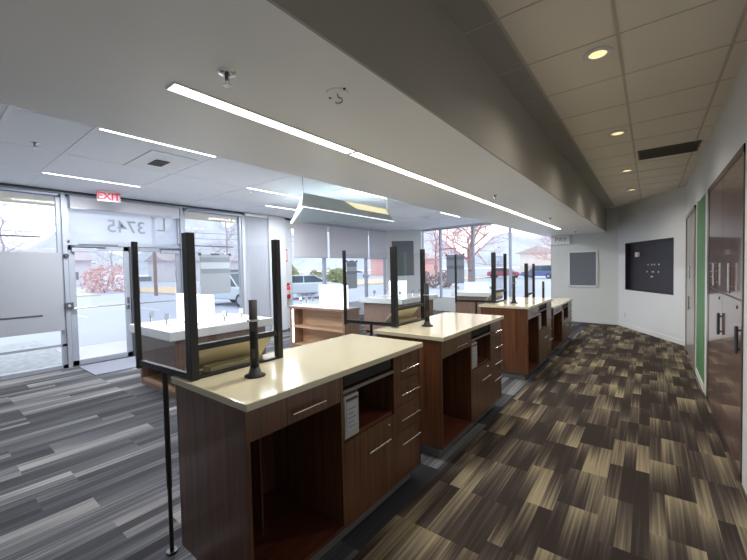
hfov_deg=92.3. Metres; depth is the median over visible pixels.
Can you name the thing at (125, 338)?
curb
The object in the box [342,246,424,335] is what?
privacy screen
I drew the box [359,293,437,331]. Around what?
display table
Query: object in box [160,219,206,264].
bare tree
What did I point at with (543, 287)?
post
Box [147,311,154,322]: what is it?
phone stand
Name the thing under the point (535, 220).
recessed light
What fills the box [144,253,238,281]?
building
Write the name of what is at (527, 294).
privacy screen
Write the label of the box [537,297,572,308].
countertop
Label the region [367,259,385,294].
window
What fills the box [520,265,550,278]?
car
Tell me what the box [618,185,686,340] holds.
wall
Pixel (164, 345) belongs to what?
display table
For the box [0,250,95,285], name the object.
building
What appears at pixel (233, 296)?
car
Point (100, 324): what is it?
lot
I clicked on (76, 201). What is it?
roller shade
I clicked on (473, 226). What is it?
window
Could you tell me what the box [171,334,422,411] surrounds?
countertop
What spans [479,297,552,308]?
countertop
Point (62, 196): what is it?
trim
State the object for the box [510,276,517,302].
post
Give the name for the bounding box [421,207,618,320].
wall
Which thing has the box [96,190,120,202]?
exit sign
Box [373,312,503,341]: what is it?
countertop
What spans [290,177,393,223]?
pendant light
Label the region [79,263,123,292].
bush
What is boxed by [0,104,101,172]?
trim
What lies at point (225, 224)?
bare tree
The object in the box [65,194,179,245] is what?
window
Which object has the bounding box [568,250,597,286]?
notice board
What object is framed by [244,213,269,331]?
vertical blinds
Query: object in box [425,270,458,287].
bush
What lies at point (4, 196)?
eave
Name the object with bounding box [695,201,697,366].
trim
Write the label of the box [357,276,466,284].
countertop
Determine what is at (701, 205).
wall
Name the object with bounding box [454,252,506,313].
privacy screen
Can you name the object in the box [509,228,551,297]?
window
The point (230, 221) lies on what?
hanging rail
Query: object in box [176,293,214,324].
box
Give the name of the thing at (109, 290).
curb
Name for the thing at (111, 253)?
bare tree
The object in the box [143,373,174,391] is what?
shelf
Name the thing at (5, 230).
power line
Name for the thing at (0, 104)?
grid
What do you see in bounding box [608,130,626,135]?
recessed light
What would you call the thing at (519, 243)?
hill
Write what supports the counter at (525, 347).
on the floor
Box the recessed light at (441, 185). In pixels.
[432,182,483,200]
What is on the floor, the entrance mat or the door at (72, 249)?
the entrance mat
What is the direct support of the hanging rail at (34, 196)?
hanging from the wall at (279, 228)
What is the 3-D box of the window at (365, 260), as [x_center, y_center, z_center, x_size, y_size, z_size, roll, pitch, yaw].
[-0.903,-0.482,11.945,0.100,2.540,2.060,0,2,38]
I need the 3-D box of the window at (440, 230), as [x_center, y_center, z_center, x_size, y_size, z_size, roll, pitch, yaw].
[2.946,-0.600,12.720,0.100,2.520,1.335,-3,3,-45]
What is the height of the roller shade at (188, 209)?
0.049 m
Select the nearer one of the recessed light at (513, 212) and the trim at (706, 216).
the trim at (706, 216)
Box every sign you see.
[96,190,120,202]
[551,235,569,244]
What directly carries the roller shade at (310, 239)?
attached to the window at (323, 259)
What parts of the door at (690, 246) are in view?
handle, handle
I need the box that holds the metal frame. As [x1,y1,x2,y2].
[131,232,282,555]
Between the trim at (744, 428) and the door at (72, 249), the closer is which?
the trim at (744, 428)
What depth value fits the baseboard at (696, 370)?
4.72 m
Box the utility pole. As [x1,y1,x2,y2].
[153,252,157,295]
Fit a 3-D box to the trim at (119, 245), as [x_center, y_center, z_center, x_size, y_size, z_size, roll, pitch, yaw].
[-4.736,-0.660,6.949,0.110,0.040,1.890,0,2,38]
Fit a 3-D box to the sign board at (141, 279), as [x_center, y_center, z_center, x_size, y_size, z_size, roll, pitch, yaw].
[-17.306,0.511,27.017,0.077,1.500,1.100,0,2,38]
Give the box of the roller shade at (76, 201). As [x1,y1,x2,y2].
[68,194,179,218]
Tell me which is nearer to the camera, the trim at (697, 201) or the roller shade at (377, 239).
the trim at (697, 201)
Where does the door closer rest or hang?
attached to the wall at (279, 228)
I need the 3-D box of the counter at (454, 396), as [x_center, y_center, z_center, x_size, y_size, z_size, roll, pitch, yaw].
[0.748,0.947,3.703,0.718,1.039,1.500,0,2,38]
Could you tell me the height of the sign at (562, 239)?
0.250 m
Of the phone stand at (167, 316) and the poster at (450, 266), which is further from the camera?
the poster at (450, 266)
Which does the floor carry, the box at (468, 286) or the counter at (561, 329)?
the counter at (561, 329)
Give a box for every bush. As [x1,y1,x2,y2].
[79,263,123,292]
[292,265,302,274]
[309,268,346,283]
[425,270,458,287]
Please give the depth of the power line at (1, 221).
44.78 m
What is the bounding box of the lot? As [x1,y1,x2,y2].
[0,268,550,348]
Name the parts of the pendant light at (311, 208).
panel, warm panel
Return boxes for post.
[244,300,265,378]
[422,283,432,326]
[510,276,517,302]
[542,281,544,297]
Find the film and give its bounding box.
[0,252,64,337]
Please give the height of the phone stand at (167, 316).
0.165 m
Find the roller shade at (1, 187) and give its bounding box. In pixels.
[0,186,57,195]
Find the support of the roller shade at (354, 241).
attached to the window at (365, 260)
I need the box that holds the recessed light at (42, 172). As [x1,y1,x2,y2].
[42,172,140,186]
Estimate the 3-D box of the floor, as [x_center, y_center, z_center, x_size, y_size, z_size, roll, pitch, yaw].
[-0.179,1.479,5.833,8.800,0.120,15.300,0,2,38]
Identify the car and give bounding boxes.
[197,273,239,306]
[292,275,342,293]
[357,270,370,276]
[487,268,520,277]
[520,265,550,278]
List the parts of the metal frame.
post, rail, leg, corner post, sloped panel, rail, sill rail, post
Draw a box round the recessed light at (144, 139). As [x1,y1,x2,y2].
[97,128,216,156]
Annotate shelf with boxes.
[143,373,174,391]
[292,323,342,332]
[293,341,310,344]
[343,369,391,390]
[471,331,488,339]
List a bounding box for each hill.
[0,219,300,275]
[292,231,550,270]
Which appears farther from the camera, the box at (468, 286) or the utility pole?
the utility pole
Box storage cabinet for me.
[706,143,745,482]
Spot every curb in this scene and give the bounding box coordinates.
[54,338,125,349]
[77,294,100,296]
[109,290,175,294]
[297,293,317,295]
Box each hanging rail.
[0,196,40,237]
[195,221,232,247]
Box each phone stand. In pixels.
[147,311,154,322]
[163,313,170,325]
[220,311,226,322]
[238,308,243,319]
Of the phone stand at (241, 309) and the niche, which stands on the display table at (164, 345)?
the phone stand at (241, 309)
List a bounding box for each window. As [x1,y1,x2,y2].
[0,189,67,379]
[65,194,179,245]
[183,208,243,313]
[290,221,325,294]
[325,225,367,302]
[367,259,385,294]
[422,229,441,297]
[439,226,474,298]
[472,223,509,296]
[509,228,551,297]
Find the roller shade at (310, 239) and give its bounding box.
[293,223,327,257]
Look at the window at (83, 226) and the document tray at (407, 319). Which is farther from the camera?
the window at (83, 226)
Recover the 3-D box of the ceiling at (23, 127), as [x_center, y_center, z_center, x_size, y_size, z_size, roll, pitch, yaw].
[-1.418,-1.687,6.761,5.690,0.120,15.500,0,2,38]
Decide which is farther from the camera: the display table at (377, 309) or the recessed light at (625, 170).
the display table at (377, 309)
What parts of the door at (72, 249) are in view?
closer arm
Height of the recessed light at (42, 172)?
0.007 m
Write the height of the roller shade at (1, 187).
0.049 m
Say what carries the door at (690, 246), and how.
in the wall at (729, 132)
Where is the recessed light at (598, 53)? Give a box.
[583,45,612,61]
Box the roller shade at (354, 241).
[328,225,368,258]
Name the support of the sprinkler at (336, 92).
attached to the ceiling at (109, 64)
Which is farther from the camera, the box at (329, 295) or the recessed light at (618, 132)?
the box at (329, 295)
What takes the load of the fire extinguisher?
attached to the wall at (279, 228)
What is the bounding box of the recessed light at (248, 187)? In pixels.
[247,187,300,197]
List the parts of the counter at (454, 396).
panel, panel, drawer, cabinet door, drawer, drawer, drawer, drawer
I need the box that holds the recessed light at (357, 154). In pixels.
[349,151,437,183]
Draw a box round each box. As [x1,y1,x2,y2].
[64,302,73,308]
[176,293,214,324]
[319,285,348,307]
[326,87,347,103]
[389,281,406,296]
[464,282,490,291]
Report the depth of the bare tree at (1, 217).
33.73 m
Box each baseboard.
[572,318,617,324]
[618,322,684,345]
[695,367,703,391]
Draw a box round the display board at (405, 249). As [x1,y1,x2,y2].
[392,241,413,275]
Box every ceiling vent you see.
[123,150,197,173]
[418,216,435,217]
[638,140,701,159]
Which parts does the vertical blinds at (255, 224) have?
head rail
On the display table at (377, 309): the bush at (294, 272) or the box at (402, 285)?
the box at (402, 285)
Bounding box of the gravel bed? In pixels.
[0,341,61,374]
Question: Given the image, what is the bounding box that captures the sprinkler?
[217,67,236,87]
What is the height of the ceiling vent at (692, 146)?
0.014 m
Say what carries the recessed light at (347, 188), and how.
in the ceiling at (23, 127)
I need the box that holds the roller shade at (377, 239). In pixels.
[368,229,386,258]
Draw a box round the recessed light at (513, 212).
[510,211,533,218]
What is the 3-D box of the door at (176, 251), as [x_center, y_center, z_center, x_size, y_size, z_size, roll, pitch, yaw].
[-4.354,0.394,7.370,0.107,2.110,1.020,0,2,38]
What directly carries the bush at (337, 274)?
on the lot
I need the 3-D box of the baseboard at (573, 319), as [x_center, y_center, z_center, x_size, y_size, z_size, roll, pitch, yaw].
[5.767,1.117,9.867,1.628,0.090,0.012,1,3,45]
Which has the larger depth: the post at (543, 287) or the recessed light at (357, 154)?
the post at (543, 287)
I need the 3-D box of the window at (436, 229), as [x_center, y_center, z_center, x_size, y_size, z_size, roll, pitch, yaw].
[2.185,-0.608,13.483,0.100,2.520,0.820,-3,3,-45]
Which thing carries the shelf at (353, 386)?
attached to the counter at (268, 470)
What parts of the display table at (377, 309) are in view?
panel, panel, panel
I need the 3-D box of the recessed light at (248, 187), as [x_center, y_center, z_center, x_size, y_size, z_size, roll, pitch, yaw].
[-1.812,-1.611,6.652,0.057,0.007,1.216,0,2,38]
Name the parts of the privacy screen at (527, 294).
corner post, post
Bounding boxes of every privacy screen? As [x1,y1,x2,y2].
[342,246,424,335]
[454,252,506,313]
[523,263,534,297]
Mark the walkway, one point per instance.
(102, 349)
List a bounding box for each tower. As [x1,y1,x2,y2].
[343,391,358,439]
[471,341,476,368]
[539,313,540,329]
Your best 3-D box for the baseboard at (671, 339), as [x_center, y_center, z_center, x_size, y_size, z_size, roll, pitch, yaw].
[6.135,1.166,8.060,0.012,0.090,2.516,-1,2,10]
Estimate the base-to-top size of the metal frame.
1.806 m
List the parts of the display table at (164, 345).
panel, panel, panel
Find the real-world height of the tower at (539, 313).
0.245 m
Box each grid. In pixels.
[0,104,477,229]
[464,0,746,206]
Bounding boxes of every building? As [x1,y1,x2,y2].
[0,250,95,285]
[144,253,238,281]
[367,254,443,275]
[515,246,550,271]
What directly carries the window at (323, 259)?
in the wall at (279, 228)
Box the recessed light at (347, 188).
[347,188,386,198]
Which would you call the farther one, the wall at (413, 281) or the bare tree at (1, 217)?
the bare tree at (1, 217)
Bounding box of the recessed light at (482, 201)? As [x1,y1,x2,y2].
[479,200,512,211]
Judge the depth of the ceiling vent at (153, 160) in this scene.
4.61 m
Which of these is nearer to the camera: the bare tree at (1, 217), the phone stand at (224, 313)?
the phone stand at (224, 313)
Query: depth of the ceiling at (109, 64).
1.69 m
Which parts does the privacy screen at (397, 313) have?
post, rail, leg, corner post, sloped panel, rail, sill rail, post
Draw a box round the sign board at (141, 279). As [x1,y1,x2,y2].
[139,277,151,287]
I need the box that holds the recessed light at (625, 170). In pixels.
[620,169,633,171]
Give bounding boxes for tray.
[203,354,262,372]
[343,359,390,386]
[399,317,416,323]
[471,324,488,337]
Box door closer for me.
[78,243,117,245]
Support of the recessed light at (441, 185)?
in the ceiling at (109, 64)
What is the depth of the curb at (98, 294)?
28.87 m
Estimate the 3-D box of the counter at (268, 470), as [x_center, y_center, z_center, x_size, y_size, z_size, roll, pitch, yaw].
[-0.353,1.014,2.348,0.718,1.039,1.500,0,2,38]
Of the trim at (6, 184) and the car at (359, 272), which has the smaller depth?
the trim at (6, 184)
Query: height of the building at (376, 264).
5.600 m
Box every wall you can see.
[0,185,385,330]
[386,230,420,293]
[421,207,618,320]
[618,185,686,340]
[686,57,746,214]
[696,193,705,383]
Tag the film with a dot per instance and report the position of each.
(31, 283)
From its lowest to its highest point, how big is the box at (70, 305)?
0.110 m
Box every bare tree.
[0,201,47,251]
[79,251,122,288]
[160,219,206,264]
[197,222,237,262]
[421,230,462,278]
[432,224,513,281]
[518,236,550,259]
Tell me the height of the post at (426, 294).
0.410 m
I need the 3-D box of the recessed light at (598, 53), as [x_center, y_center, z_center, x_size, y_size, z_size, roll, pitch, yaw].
[1.537,-1.548,2.459,0.176,0.010,0.176,0,2,38]
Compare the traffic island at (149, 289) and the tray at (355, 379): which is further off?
the traffic island at (149, 289)
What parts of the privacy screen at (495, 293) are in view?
post, rail, corner post, sloped panel, post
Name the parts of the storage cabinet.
handle, door, door, handle, panel, handle, door, door, handle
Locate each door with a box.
[67,245,132,365]
[138,247,181,303]
[685,205,695,370]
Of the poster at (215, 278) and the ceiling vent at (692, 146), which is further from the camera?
the poster at (215, 278)
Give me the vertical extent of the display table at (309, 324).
0.876 m
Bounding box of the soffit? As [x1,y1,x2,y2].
[267,0,605,231]
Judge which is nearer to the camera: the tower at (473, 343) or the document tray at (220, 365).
the document tray at (220, 365)
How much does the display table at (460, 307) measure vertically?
0.870 m
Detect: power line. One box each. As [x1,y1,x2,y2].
[1,221,236,234]
[5,230,225,239]
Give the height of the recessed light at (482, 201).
0.007 m
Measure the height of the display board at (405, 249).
1.310 m
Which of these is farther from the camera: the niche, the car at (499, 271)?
the car at (499, 271)
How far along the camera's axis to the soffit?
2.02 m
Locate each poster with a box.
[198,253,230,294]
[346,260,357,288]
[445,253,464,282]
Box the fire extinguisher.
[287,283,290,298]
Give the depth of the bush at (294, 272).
29.92 m
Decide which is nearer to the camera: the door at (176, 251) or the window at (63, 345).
the window at (63, 345)
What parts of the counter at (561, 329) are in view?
panel, panel, cabinet door, drawer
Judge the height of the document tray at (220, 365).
0.035 m
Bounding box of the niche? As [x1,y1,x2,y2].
[625,237,673,294]
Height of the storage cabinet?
2.420 m
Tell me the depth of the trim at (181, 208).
7.67 m
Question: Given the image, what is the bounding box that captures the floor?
[0,310,746,559]
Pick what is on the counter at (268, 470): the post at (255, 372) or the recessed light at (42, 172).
the post at (255, 372)
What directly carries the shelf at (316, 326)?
attached to the display table at (309, 324)
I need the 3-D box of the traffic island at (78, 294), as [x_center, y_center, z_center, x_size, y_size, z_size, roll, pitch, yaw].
[-27.644,1.262,32.118,11.000,0.120,2.000,0,2,38]
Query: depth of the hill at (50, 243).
616.56 m
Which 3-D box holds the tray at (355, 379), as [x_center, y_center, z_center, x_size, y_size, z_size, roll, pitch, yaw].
[-0.269,0.573,2.443,0.613,0.074,0.478,0,2,38]
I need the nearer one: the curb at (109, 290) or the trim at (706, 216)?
the trim at (706, 216)
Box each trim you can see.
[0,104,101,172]
[0,183,242,213]
[60,193,72,367]
[67,243,180,247]
[129,247,135,355]
[179,207,183,292]
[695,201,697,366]
[704,187,708,395]
[742,138,746,494]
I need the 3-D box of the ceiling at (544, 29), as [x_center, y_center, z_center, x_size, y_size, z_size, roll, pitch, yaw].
[2.427,-1.660,3.355,1.660,0.122,14.800,0,2,38]
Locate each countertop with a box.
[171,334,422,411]
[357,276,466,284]
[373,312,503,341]
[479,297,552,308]
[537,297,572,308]
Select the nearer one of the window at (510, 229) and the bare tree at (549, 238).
the window at (510, 229)
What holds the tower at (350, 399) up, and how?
on the counter at (268, 470)
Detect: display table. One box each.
[129,313,272,397]
[288,304,360,347]
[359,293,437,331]
[451,290,503,313]
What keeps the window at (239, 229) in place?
in the wall at (279, 228)
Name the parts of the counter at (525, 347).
panel, panel, drawer, cabinet door, drawer, drawer, drawer, drawer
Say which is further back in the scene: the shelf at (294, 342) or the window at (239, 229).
the window at (239, 229)
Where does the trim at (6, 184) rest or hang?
attached to the wall at (279, 228)
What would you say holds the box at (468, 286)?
on the display table at (460, 307)
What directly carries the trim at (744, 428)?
attached to the wall at (729, 132)
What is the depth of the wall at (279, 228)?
9.57 m
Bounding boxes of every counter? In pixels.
[171,334,422,559]
[373,312,503,456]
[479,297,552,379]
[537,297,572,353]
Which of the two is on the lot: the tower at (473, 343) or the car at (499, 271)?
the car at (499, 271)
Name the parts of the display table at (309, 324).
panel, panel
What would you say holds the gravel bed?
on the lot
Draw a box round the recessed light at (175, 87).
[166,82,354,153]
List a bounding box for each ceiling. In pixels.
[0,0,604,236]
[0,102,483,229]
[436,0,746,207]
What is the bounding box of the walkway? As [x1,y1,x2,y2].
[56,340,126,359]
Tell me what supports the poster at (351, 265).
attached to the window at (365, 260)
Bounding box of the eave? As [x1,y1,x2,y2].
[0,192,368,234]
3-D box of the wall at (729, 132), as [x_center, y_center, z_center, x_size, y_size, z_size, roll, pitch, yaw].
[2.277,-0.031,1.939,0.162,3.040,12.250,0,2,38]
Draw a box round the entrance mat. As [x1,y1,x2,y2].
[79,356,135,375]
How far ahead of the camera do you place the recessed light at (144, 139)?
3.92 m
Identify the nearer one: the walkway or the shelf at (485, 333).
the shelf at (485, 333)
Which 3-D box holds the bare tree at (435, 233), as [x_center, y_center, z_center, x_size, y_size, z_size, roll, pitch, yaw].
[7.410,-4.606,42.283,6.076,9.693,6.567,0,2,38]
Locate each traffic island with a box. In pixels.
[76,292,97,295]
[108,287,197,292]
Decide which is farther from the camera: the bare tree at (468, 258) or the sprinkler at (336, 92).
the bare tree at (468, 258)
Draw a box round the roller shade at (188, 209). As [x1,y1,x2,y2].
[185,208,241,216]
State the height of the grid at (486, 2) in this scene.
0.007 m
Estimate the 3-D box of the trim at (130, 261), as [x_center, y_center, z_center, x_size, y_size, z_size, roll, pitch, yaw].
[-4.706,0.419,6.976,0.130,2.120,0.031,0,2,38]
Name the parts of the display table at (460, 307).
panel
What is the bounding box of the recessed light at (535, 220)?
[530,219,549,224]
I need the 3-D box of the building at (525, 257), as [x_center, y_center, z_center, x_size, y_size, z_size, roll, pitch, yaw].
[45.150,-5.191,91.303,10.000,6.100,27.000,0,2,38]
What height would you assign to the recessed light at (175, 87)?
0.007 m

